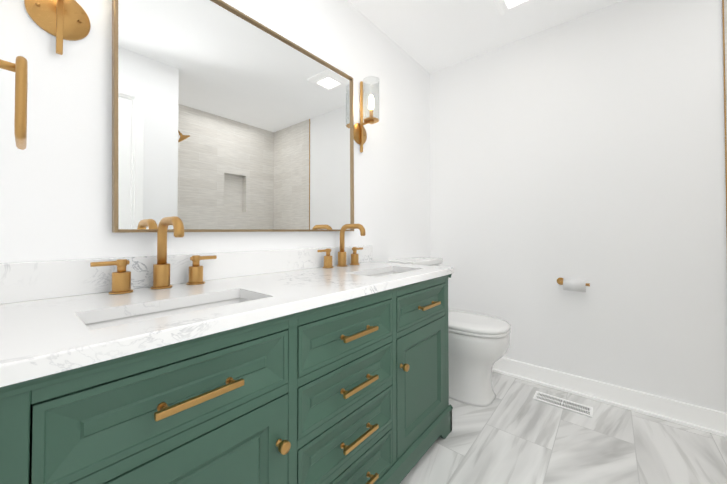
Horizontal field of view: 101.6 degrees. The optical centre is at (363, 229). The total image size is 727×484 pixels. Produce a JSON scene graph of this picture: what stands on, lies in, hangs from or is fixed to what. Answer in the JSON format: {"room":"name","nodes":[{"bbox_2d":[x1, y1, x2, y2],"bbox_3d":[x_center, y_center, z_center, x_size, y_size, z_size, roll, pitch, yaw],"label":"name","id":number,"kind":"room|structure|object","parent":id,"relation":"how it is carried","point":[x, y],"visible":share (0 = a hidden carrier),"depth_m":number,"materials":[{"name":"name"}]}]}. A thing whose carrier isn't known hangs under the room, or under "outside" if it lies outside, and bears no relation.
{"room":"bathroom","nodes":[
{"label":"bathroom","id":0,"kind":"room"},
{"bbox_2d":[0,0,156,262],"bbox_3d":[-0.867,-0.318,0.931,0.100,0.816,0.350,-1,-1,40],"label":"wall","id":1,"kind":"structure","parent":0,"point":[55,189],"depth_m":0.85,"materials":[{"name":"white paint"}]},
{"bbox_2d":[24,0,90,54],"bbox_3d":[-0.816,-0.718,0.805,0.148,0.443,0.132,-1,-1,40],"label":"sconce","id":2,"kind":"object","parent":1,"relation":"attached to","point":[60,20],"visible":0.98,"depth_m":0.83,"materials":[{"name":"gold metal"}]},
{"bbox_2d":[0,245,371,304],"bbox_3d":[-0.444,0.147,1.334,0.020,0.104,1.552,-1,-1,40],"label":"backsplash","id":3,"kind":"structure","parent":0,"relation":"attached to","point":[19,281],"depth_m":0.96,"materials":[{"name":"white stone"}]},
{"bbox_2d":[167,231,339,254],"bbox_3d":[-0.456,0.053,1.419,0.100,0.089,0.870,-1,-1,40],"label":"wall","id":4,"kind":"structure","parent":0,"point":[191,242],"depth_m":1.28,"materials":[{"name":"white paint"}]},
{"bbox_2d":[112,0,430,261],"bbox_3d":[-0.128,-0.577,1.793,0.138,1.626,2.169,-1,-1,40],"label":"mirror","id":5,"kind":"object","parent":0,"point":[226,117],"depth_m":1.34,"materials":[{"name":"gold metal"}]},
{"bbox_2d":[354,77,379,152],"bbox_3d":[0.029,-0.703,1.819,0.148,0.443,0.132,-1,-1,40],"label":"sconce","id":6,"kind":"object","parent":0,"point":[360,135],"visible":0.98,"depth_m":1.83,"materials":[{"name":"gold metal"}]},
{"bbox_2d":[347,0,622,72],"bbox_3d":[0.795,-1.426,0.912,2.740,0.060,2.760,-1,-1,40],"label":"ceiling","id":7,"kind":"structure","parent":0,"point":[430,36],"depth_m":1.98,"materials":[{"name":"white paint"}]},
{"bbox_2d":[493,0,534,14],"bbox_3d":[0.900,-1.368,1.709,0.280,0.030,0.280,-1,-1,40],"label":"recessed light","id":8,"kind":"object","parent":7,"relation":"in","point":[504,6],"visible":1,"depth_m":1.79,"materials":[{"name":"white paint"}]},
{"bbox_2d":[400,371,726,483],"bbox_3d":[0.795,1.069,0.874,2.740,0.050,2.760,-1,-1,40],"label":"floor","id":9,"kind":"structure","parent":0,"point":[514,432],"depth_m":1.43,"materials":[{"name":"tile"}]},
{"bbox_2d":[0,269,453,483],"bbox_3d":[-0.226,0.637,1.144,0.588,0.822,1.535,-1,-1,40],"label":"bathroom vanity","id":10,"kind":"object","parent":9,"relation":"on","point":[294,366],"depth_m":0.72,"materials":[{"name":"green paint"}]},
{"bbox_2d":[0,261,453,376],"bbox_3d":[-0.234,0.212,1.158,0.567,0.030,1.552,-1,-1,40],"label":"countertop","id":11,"kind":"structure","parent":10,"relation":"on","point":[49,330],"depth_m":0.72,"materials":[{"name":"white stone"}]},
{"bbox_2d":[90,216,216,293],"bbox_3d":[-0.614,0.076,0.937,0.194,0.232,0.350,-1,-1,40],"label":"faucet","id":12,"kind":"object","parent":11,"relation":"on","point":[121,280],"visible":1,"depth_m":0.96,"materials":[{"name":"gold metal"}]},
{"bbox_2d":[84,293,251,328],"bbox_3d":[-0.454,0.288,0.758,0.246,0.159,0.442,-1,-1,40],"label":"sink","id":13,"kind":"object","parent":11,"relation":"in","point":[201,302],"depth_m":0.80,"materials":[{"name":"white ceramic"}]},
{"bbox_2d":[317,224,365,267],"bbox_3d":[-0.067,0.086,1.594,0.194,0.232,0.350,-1,-1,40],"label":"faucet","id":14,"kind":"object","parent":11,"relation":"on","point":[341,258],"visible":1,"depth_m":1.61,"materials":[{"name":"gold metal"}]},
{"bbox_2d":[368,269,407,276],"bbox_3d":[0.111,0.298,1.436,0.246,0.159,0.441,-1,-1,40],"label":"sink","id":15,"kind":"object","parent":11,"relation":"in","point":[379,272],"depth_m":1.58,"materials":[{"name":"white ceramic"}]},
{"bbox_2d":[388,257,510,406],"bbox_3d":[0.592,0.639,2.013,0.735,0.845,0.456,-1,-1,40],"label":"toilet","id":16,"kind":"object","parent":9,"relation":"on","point":[478,345],"visible":0.38,"depth_m":1.80,"materials":[{"name":"white ceramic"}]},
{"bbox_2d":[533,391,592,416],"bbox_3d":[1.206,1.055,1.801,0.294,0.005,0.114,-1,-1,40],"label":"floor vent","id":17,"kind":"object","parent":9,"relation":"in","point":[565,404],"visible":1,"depth_m":1.79,"materials":[{"name":"white metal"}]},
{"bbox_2d":[430,0,726,412],"bbox_3d":[1.623,-0.162,1.793,2.620,2.440,0.100,-1,-1,40],"label":"wall","id":18,"kind":"structure","parent":0,"point":[589,148],"depth_m":1.85,"materials":[{"name":"white paint"}]},
{"bbox_2d":[557,278,589,291],"bbox_3d":[1.335,0.355,1.896,0.179,0.074,0.099,-1,-1,40],"label":"toilet paper holder","id":19,"kind":"object","parent":18,"relation":"attached to","point":[574,285],"visible":1,"depth_m":1.86,"materials":[{"name":"white paper"}]},
{"bbox_2d":[492,357,726,436],"bbox_3d":[1.216,1.004,2.032,1.666,0.115,0.026,-1,-1,40],"label":"baseboard","id":20,"kind":"structure","parent":18,"relation":"attached to","point":[697,417],"depth_m":1.76,"materials":[{"name":"white paint"}]},
{"bbox_2d":[722,0,726,237],"bbox_3d":[2.155,-0.170,1.279,0.764,2.440,0.010,-1,-1,40],"label":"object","id":21,"kind":"structure","parent":18,"relation":"attached to","point":[724,12],"depth_m":1.53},
{"bbox_3d":[-0.299,-0.187,0.135,1.790,2.440,0.100,-1,-1,40],"label":"wall","id":22,"kind":"structure","parent":0,"visible":0},
{"bbox_2d":[0,56,27,149],"bbox_3d":[-0.726,-0.265,0.600,0.155,0.179,0.065,-1,-1,40],"label":"towel ring","id":23,"kind":"object","parent":22,"relation":"attached to","point":[19,67],"visible":1,"depth_m":0.57,"materials":[{"name":"gold metal"}]}
]}

